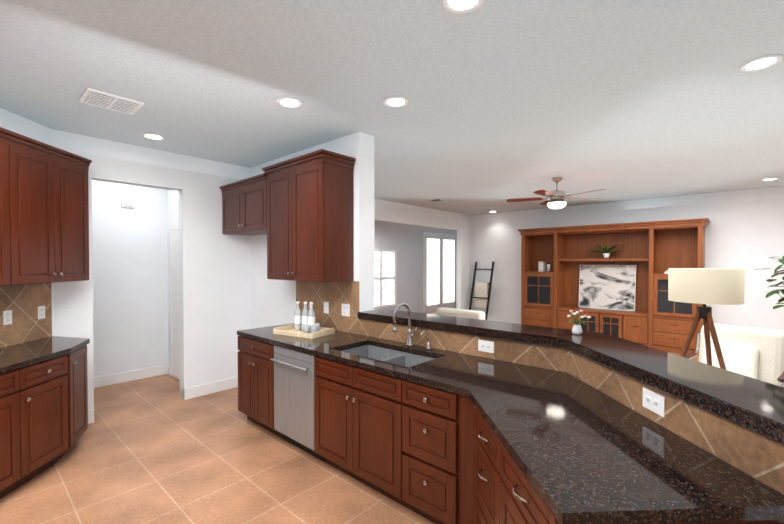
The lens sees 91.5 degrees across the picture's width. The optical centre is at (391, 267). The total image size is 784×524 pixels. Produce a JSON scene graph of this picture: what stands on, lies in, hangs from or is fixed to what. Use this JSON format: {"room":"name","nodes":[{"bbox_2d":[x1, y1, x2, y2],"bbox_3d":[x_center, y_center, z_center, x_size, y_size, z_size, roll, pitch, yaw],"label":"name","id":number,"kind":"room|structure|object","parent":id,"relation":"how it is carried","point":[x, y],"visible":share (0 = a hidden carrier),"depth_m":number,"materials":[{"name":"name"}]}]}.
{"room":"kitchen","nodes":[
{"label":"kitchen","id":0,"kind":"room"},
{"bbox_2d":[0,108,53,347],"bbox_3d":[-3.065,0.173,0.230,0.148,2.840,6.900,0,1,-3],"label":"wall","id":1,"kind":"structure","parent":0,"point":[22,302],"depth_m":3.29,"materials":[{"name":"paint"}]},
{"bbox_2d":[3,310,11,324],"bbox_3d":[-3.136,0.409,3.121,0.009,0.115,0.075,0,1,-3],"label":"outlet","id":2,"kind":"object","parent":1,"relation":"attached to","point":[7,317],"depth_m":3.12,"materials":[{"name":"white plastic"}]},
{"bbox_2d":[0,135,23,285],"bbox_3d":[-2.938,-0.395,2.382,0.343,1.062,0.924,0,1,-3],"label":"upper cabinet","id":3,"kind":"object","parent":1,"relation":"attached to","point":[11,213],"depth_m":2.80,"materials":[{"name":"brown wood"}]},
{"bbox_2d":[38,306,44,318],"bbox_3d":[-3.153,0.405,3.440,0.009,0.115,0.075,0,1,-3],"label":"outlet","id":4,"kind":"object","parent":1,"relation":"attached to","point":[41,309],"depth_m":3.44,"materials":[{"name":"white plastic"}]},
{"bbox_2d":[20,143,89,283],"bbox_3d":[-2.977,-0.405,3.140,0.343,1.062,0.842,0,1,-3],"label":"upper cabinet","id":5,"kind":"object","parent":1,"relation":"attached to","point":[44,217],"depth_m":3.17,"materials":[{"name":"brown wood"}]},
{"bbox_2d":[92,180,177,378],"bbox_3d":[-3.669,0.123,4.187,1.270,2.840,2.730,1,1,42],"label":"wall","id":6,"kind":"structure","parent":0,"point":[131,301],"depth_m":5.15,"materials":[{"name":"paint"}]},
{"bbox_2d":[121,203,133,207],"bbox_3d":[-3.530,-0.829,5.107,0.028,0.060,0.140,1,1,42],"label":"door chime","id":7,"kind":"object","parent":6,"relation":"attached to","point":[127,205],"visible":1,"depth_m":5.09,"materials":[{"name":"white plastic"}]},
{"bbox_2d":[88,364,169,423],"bbox_3d":[-3.944,1.471,4.509,1.880,0.135,1.901,0,1,-3],"label":"baseboard","id":8,"kind":"structure","parent":6,"relation":"attached to","point":[106,380],"depth_m":5.11,"materials":[{"name":"white wood"}]},
{"bbox_2d":[169,224,179,379],"bbox_3d":[-2.787,0.471,5.088,0.673,2.120,0.673,0,1,-3],"label":"door frame","id":9,"kind":"structure","parent":6,"relation":"attached to","point":[174,289],"depth_m":5.28,"materials":[{"name":"white wood"}]},
{"bbox_2d":[51,129,250,409],"bbox_3d":[-2.952,0.126,3.929,0.140,2.840,3.106,1,1,42],"label":"wall","id":10,"kind":"structure","parent":0,"point":[214,289],"depth_m":4.50,"materials":[{"name":"paint"}]},
{"bbox_2d":[180,376,237,399],"bbox_3d":[-1.819,1.469,4.685,1.406,0.135,0.734,0,1,-3],"label":"baseboard","id":11,"kind":"structure","parent":10,"relation":"attached to","point":[189,392],"depth_m":4.63,"materials":[{"name":"white wood"}]},
{"bbox_2d":[250,131,373,333],"bbox_3d":[-1.247,0.118,4.615,2.696,2.840,0.212,1,1,42],"label":"wall","id":12,"kind":"structure","parent":0,"point":[273,302],"depth_m":3.85,"materials":[{"name":"paint"}]},
{"bbox_2d":[219,180,242,234],"bbox_3d":[-1.591,-0.676,4.532,1.004,0.530,1.004,0,1,-3],"label":"upper cabinet","id":13,"kind":"object","parent":12,"relation":"attached to","point":[232,193],"depth_m":4.56,"materials":[{"name":"brown wood"}]},
{"bbox_2d":[243,153,354,281],"bbox_3d":[-0.845,-0.430,3.862,0.930,1.115,0.931,0,1,-3],"label":"upper cabinet","id":14,"kind":"object","parent":12,"relation":"attached to","point":[299,211],"depth_m":3.63,"materials":[{"name":"brown wood"}]},
{"bbox_2d":[324,302,328,313],"bbox_3d":[-0.684,0.416,3.963,0.080,0.120,0.009,1,1,42],"label":"outlet","id":15,"kind":"object","parent":12,"relation":"attached to","point":[326,304],"depth_m":3.95,"materials":[{"name":"white plastic"}]},
{"bbox_2d":[341,304,349,316],"bbox_3d":[-0.457,0.418,3.758,0.120,0.120,0.010,1,1,42],"label":"outlet","id":16,"kind":"object","parent":12,"relation":"attached to","point":[345,309],"depth_m":3.75,"materials":[{"name":"white plastic"}]},
{"bbox_2d":[0,308,698,523],"bbox_3d":[1.998,1.572,5.819,17.500,0.100,19.500,0,1,-3],"label":"floor","id":17,"kind":"structure","parent":0,"point":[155,450],"depth_m":2.85,"materials":[{"name":"tile"}]},
{"bbox_2d":[0,365,31,498],"bbox_3d":[-2.816,1.131,2.308,0.571,0.872,0.725,0,1,-3],"label":"base cabinet","id":18,"kind":"object","parent":17,"relation":"on","point":[15,385],"depth_m":2.59,"materials":[{"name":"brown wood"}]},
{"bbox_2d":[32,353,71,478],"bbox_3d":[-2.841,1.125,2.782,0.571,0.872,0.472,0,1,-3],"label":"base cabinet","id":19,"kind":"object","parent":17,"relation":"on","point":[43,416],"depth_m":2.88,"materials":[{"name":"brown wood"}]},
{"bbox_2d":[72,345,87,444],"bbox_3d":[-2.866,1.119,3.265,0.571,0.872,0.612,0,1,-3],"label":"base cabinet","id":20,"kind":"object","parent":17,"relation":"on","point":[79,357],"depth_m":3.24,"materials":[{"name":"brown wood"}]},
{"bbox_2d":[0,336,89,373],"bbox_3d":[-2.764,0.684,1.389,0.571,0.040,4.370,0,1,-3],"label":"countertop","id":21,"kind":"structure","parent":20,"relation":"on","point":[19,355],"depth_m":2.97,"materials":[{"name":"black stone"}]},
{"bbox_2d":[238,336,282,437],"bbox_3d":[-1.071,1.111,3.866,0.948,0.872,0.948,0,1,-3],"label":"base cabinet","id":22,"kind":"object","parent":17,"relation":"on","point":[255,364],"depth_m":3.58,"materials":[{"name":"brown wood"}]},
{"bbox_2d":[237,323,783,523],"bbox_3d":[-0.212,0.668,2.693,2.559,0.040,3.371,0,1,-3],"label":"countertop","id":23,"kind":"structure","parent":22,"relation":"on","point":[579,451],"depth_m":1.43,"materials":[{"name":"black stone"}]},
{"bbox_2d":[273,324,334,338],"bbox_3d":[-0.845,0.607,3.675,0.500,0.054,0.320,0,1,30],"label":"tray","id":24,"kind":"object","parent":23,"relation":"on","point":[288,330],"visible":0.75,"depth_m":3.58,"materials":[{"name":"brown wood"}]},
{"bbox_2d":[294,301,300,330],"bbox_3d":[-0.932,0.478,3.781,0.068,0.285,0.068,0,1,-3],"label":"bottle","id":25,"kind":"object","parent":24,"relation":"on","point":[297,319],"visible":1,"depth_m":3.76,"materials":[{"name":"clear glass"}]},
{"bbox_2d":[302,302,308,330],"bbox_3d":[-0.850,0.479,3.745,0.068,0.285,0.068,0,1,-3],"label":"bottle","id":26,"kind":"object","parent":24,"relation":"on","point":[305,311],"visible":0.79,"depth_m":3.72,"materials":[{"name":"clear glass"}]},
{"bbox_2d":[303,324,309,332],"bbox_3d":[-0.793,0.579,3.564,0.065,0.090,0.066,0,1,-3],"label":"glass","id":27,"kind":"object","parent":24,"relation":"on","point":[306,327],"visible":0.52,"depth_m":3.54,"materials":[{"name":"white"}]},
{"bbox_2d":[308,302,314,331],"bbox_3d":[-0.776,0.480,3.691,0.068,0.285,0.068,0,1,-3],"label":"bottle","id":28,"kind":"object","parent":24,"relation":"on","point":[311,316],"visible":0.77,"depth_m":3.67,"materials":[{"name":"clear glass"}]},
{"bbox_2d":[311,325,317,333],"bbox_3d":[-0.719,0.579,3.532,0.066,0.090,0.066,0,1,-3],"label":"glass","id":29,"kind":"object","parent":24,"relation":"on","point":[314,328],"visible":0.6,"depth_m":3.51,"materials":[{"name":"white"}]},
{"bbox_2d":[342,345,434,366],"bbox_3d":[-0.052,0.788,2.929,0.850,0.202,0.460,1,1,42],"label":"sink","id":30,"kind":"object","parent":23,"relation":"in","point":[392,356],"visible":0.08,"depth_m":3.17,"materials":[{"name":"metal"}]},
{"bbox_2d":[393,303,430,349],"bbox_3d":[0.154,0.463,3.041,0.306,0.362,0.241,0,1,-3],"label":"faucet","id":31,"kind":"object","parent":23,"relation":"on","point":[410,335],"visible":1,"depth_m":3.08,"materials":[{"name":"silver metal"}]},
{"bbox_2d":[271,345,323,461],"bbox_3d":[-0.651,1.119,3.388,0.590,0.868,0.636,1,1,42],"label":"dishwasher","id":32,"kind":"object","parent":17,"relation":"on","point":[294,375],"visible":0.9,"depth_m":3.17,"materials":[{"name":"grey metal"}]},
{"bbox_2d":[314,356,393,499],"bbox_3d":[-0.259,1.126,2.703,0.664,0.872,0.664,0,1,-3],"label":"base cabinet","id":33,"kind":"object","parent":17,"relation":"on","point":[354,406],"depth_m":2.67,"materials":[{"name":"brown wood"}]},
{"bbox_2d":[394,377,457,523],"bbox_3d":[0.415,1.128,2.506,0.808,0.872,0.758,0,1,-3],"label":"base cabinet","id":34,"kind":"object","parent":17,"relation":"on","point":[436,455],"depth_m":2.26,"materials":[{"name":"brown wood"}]},
{"bbox_2d":[436,307,484,319],"bbox_3d":[1.239,1.079,6.083,0.800,0.880,0.800,1,1,42],"label":"sofa","id":35,"kind":"object","parent":17,"relation":"on","point":[465,313],"visible":0.06,"depth_m":5.74,"materials":[{"name":"white fabric"}]},
{"bbox_2d":[462,400,495,523],"bbox_3d":[0.752,1.137,1.787,0.722,0.872,0.396,0,1,-3],"label":"base cabinet","id":36,"kind":"object","parent":17,"relation":"on","point":[475,429],"depth_m":2.07,"materials":[{"name":"brown wood"}]},
{"bbox_2d":[469,261,493,319],"bbox_3d":[2.232,0.664,9.630,0.520,1.630,0.464,1,1,42],"label":"blanket ladder","id":37,"kind":"object","parent":17,"relation":"on","point":[482,294],"visible":0.94,"depth_m":9.63,"materials":[{"name":"black"}]},
{"bbox_2d":[517,218,709,355],"bbox_3d":[4.242,0.328,7.709,3.307,2.340,0.610,1,1,42],"label":"entertainment center","id":38,"kind":"object","parent":17,"relation":"on","point":[653,251],"visible":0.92,"depth_m":7.50,"materials":[{"name":"brown wood"}]},
{"bbox_2d":[538,262,550,271],"bbox_3d":[3.414,-0.020,8.525,0.239,0.224,0.160,1,1,42],"label":"decor","id":39,"kind":"object","parent":38,"relation":"on","point":[541,266],"visible":0.98,"depth_m":8.50,"materials":[{"name":"white"}]},
{"bbox_2d":[585,243,623,257],"bbox_3d":[4.291,-0.346,7.701,0.668,0.324,0.636,0,1,-3],"label":"potted plant","id":40,"kind":"object","parent":38,"relation":"on","point":[606,254],"visible":1,"depth_m":7.65,"materials":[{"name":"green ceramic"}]},
{"bbox_2d":[579,265,635,310],"bbox_3d":[4.361,0.399,7.777,1.020,0.900,0.116,1,1,42],"label":"picture","id":41,"kind":"object","parent":38,"relation":"on","point":[611,287],"visible":1,"depth_m":7.74,"materials":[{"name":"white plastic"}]},
{"bbox_2d":[486,436,783,523],"bbox_3d":[0.776,1.143,1.324,0.722,0.872,0.531,0,1,-3],"label":"base cabinet","id":42,"kind":"object","parent":17,"relation":"on","point":[511,498],"depth_m":1.46,"materials":[{"name":"brown wood"}]},
{"bbox_2d":[668,268,744,369],"bbox_3d":[2.441,0.786,2.923,0.714,1.554,0.653,0,1,-3],"label":"floor lamp","id":43,"kind":"object","parent":17,"relation":"on","point":[716,286],"visible":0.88,"depth_m":2.87,"materials":[{"name":"beige fabric"}]},
{"bbox_2d":[685,324,783,386],"bbox_3d":[3.260,1.072,3.651,0.937,0.942,0.770,-1,1,-38],"label":"armchair","id":44,"kind":"object","parent":17,"relation":"on","point":[755,353],"visible":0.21,"depth_m":3.69,"materials":[{"name":"white fabric"}]},
{"bbox_2d":[754,256,783,308],"bbox_3d":[2.725,0.684,2.271,0.804,1.765,0.800,0,1,-3],"label":"ficus plant","id":45,"kind":"object","parent":17,"relation":"on","point":[771,293],"visible":1,"depth_m":2.42,"materials":[{"name":"green plant"}]},
{"bbox_2d":[0,0,783,214],"bbox_3d":[1.998,-1.367,5.782,17.500,0.100,19.500,0,1,-3],"label":"ceiling","id":46,"kind":"structure","parent":0,"point":[622,100],"depth_m":2.70,"materials":[{"name":"paint"}]},
{"bbox_2d":[78,88,144,114],"bbox_3d":[-2.163,-1.271,2.950,0.320,0.020,0.355,1,1,42],"label":"ceiling vent","id":47,"kind":"object","parent":46,"relation":"in","point":[89,96],"visible":0.98,"depth_m":2.92,"materials":[{"name":"grey metal"}]},
{"bbox_2d":[141,133,164,139],"bbox_3d":[-2.347,-1.286,3.761,0.200,0.009,0.200,0,1,-3],"label":"recessed light","id":48,"kind":"object","parent":46,"relation":"in","point":[152,136],"visible":0.98,"depth_m":3.75,"materials":[{"name":"white"}]},
{"bbox_2d":[276,97,302,107],"bbox_3d":[-0.793,-1.276,2.962,0.200,0.009,0.200,0,1,-3],"label":"recessed light","id":49,"kind":"object","parent":46,"relation":"in","point":[289,102],"visible":0.98,"depth_m":2.95,"materials":[{"name":"white"}]},
{"bbox_2d":[383,96,408,107],"bbox_3d":[0.029,-1.276,2.949,0.200,0.009,0.200,0,1,-3],"label":"recessed light","id":50,"kind":"object","parent":46,"relation":"in","point":[395,101],"visible":1,"depth_m":2.94,"materials":[{"name":"white"}]},
{"bbox_2d":[442,0,483,13],"bbox_3d":[0.337,-1.262,1.800,0.200,0.009,0.200,0,1,-3],"label":"recessed light","id":51,"kind":"object","parent":46,"relation":"in","point":[460,6],"visible":1,"depth_m":1.84,"materials":[{"name":"white"}]},
{"bbox_2d":[506,177,604,208],"bbox_3d":[2.457,-1.090,5.654,1.364,0.449,1.371,0,1,-3],"label":"ceiling fan","id":52,"kind":"object","parent":46,"relation":"hanging from","point":[556,198],"visible":1,"depth_m":5.55,"materials":[{"name":"silver metal"}]},
{"bbox_2d":[739,54,782,71],"bbox_3d":[2.294,-1.269,2.378,0.200,0.009,0.200,0,1,-3],"label":"recessed light","id":53,"kind":"object","parent":46,"relation":"in","point":[761,63],"visible":1,"depth_m":2.37,"materials":[{"name":"white"}]},
{"bbox_2d":[761,177,778,180],"bbox_3d":[5.605,-1.310,5.668,0.200,0.009,0.200,0,1,-3],"label":"recessed light","id":54,"kind":"object","parent":46,"relation":"in","point":[768,179],"visible":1,"depth_m":5.67,"materials":[{"name":"white"}]},
{"bbox_2d":[374,220,456,312],"bbox_3d":[0.145,0.052,9.816,2.200,2.840,10.000,1,1,42],"label":"wall","id":55,"kind":"structure","parent":0,"point":[405,241],"depth_m":11.60,"materials":[{"name":"grey paint"}]},
{"bbox_2d":[374,249,396,308],"bbox_3d":[-0.516,0.313,10.489,0.035,1.640,1.950,1,1,42],"label":"window shutters","id":56,"kind":"object","parent":55,"relation":"attached to","point":[385,277],"visible":0.42,"depth_m":10.85,"materials":[{"name":"white"}]},
{"bbox_2d":[423,232,456,312],"bbox_3d":[1.651,0.143,12.889,0.040,2.580,1.980,1,1,42],"label":"french door","id":57,"kind":"structure","parent":55,"relation":"in","point":[439,270],"depth_m":12.81,"materials":[{"name":"white"}]},
{"bbox_2d":[374,198,469,309],"bbox_3d":[1.098,0.060,9.126,0.140,2.840,9.630,1,1,42],"label":"wall","id":58,"kind":"structure","parent":0,"point":[390,211],"depth_m":9.25,"materials":[{"name":"paint"}]},
{"bbox_2d":[359,319,566,371],"bbox_3d":[0.374,1.024,3.085,1.320,1.066,1.491,0,1,-3],"label":"wall","id":59,"kind":"structure","parent":0,"point":[542,356],"depth_m":2.81,"materials":[{"name":"tile"}]},
{"bbox_2d":[358,309,561,347],"bbox_3d":[0.347,0.458,3.115,1.290,0.060,1.581,0,1,-3],"label":"countertop","id":60,"kind":"structure","parent":59,"relation":"on","point":[532,334],"depth_m":2.89,"materials":[{"name":"black stone"}]},
{"bbox_2d":[478,340,493,352],"bbox_3d":[0.673,0.566,2.741,0.125,0.080,0.010,1,1,42],"label":"outlet","id":61,"kind":"object","parent":59,"relation":"attached to","point":[485,346],"visible":1,"depth_m":2.74,"materials":[{"name":"white plastic"}]},
{"bbox_2d":[470,186,783,331],"bbox_3d":[5.423,0.085,7.174,8.900,2.840,0.140,1,1,42],"label":"wall","id":62,"kind":"structure","parent":0,"point":[744,229],"depth_m":6.87,"materials":[{"name":"paint"}]},
{"bbox_2d":[567,350,783,494],"bbox_3d":[1.229,1.041,1.696,0.212,1.066,1.559,0,1,-3],"label":"wall","id":63,"kind":"structure","parent":0,"point":[757,456],"depth_m":1.41,"materials":[{"name":"tile"}]},
{"bbox_2d":[643,387,664,416],"bbox_3d":[1.121,0.578,1.642,0.010,0.085,0.125,0,1,-3],"label":"outlet","id":64,"kind":"object","parent":63,"relation":"attached to","point":[653,402],"visible":1,"depth_m":1.63,"materials":[{"name":"white plastic"}]},
{"bbox_2d":[550,329,783,444],"bbox_3d":[1.277,0.476,1.709,0.366,0.060,1.635,0,1,-3],"label":"countertop","id":65,"kind":"structure","parent":63,"relation":"on","point":[753,404],"depth_m":1.54,"materials":[{"name":"black stone"}]},
{"bbox_2d":[566,310,590,334],"bbox_3d":[1.213,0.356,2.494,0.186,0.158,0.180,0,1,-3],"label":"vase","id":66,"kind":"object","parent":65,"relation":"on","point":[576,329],"visible":1,"depth_m":2.48,"materials":[{"name":"white ceramic"}]}
]}

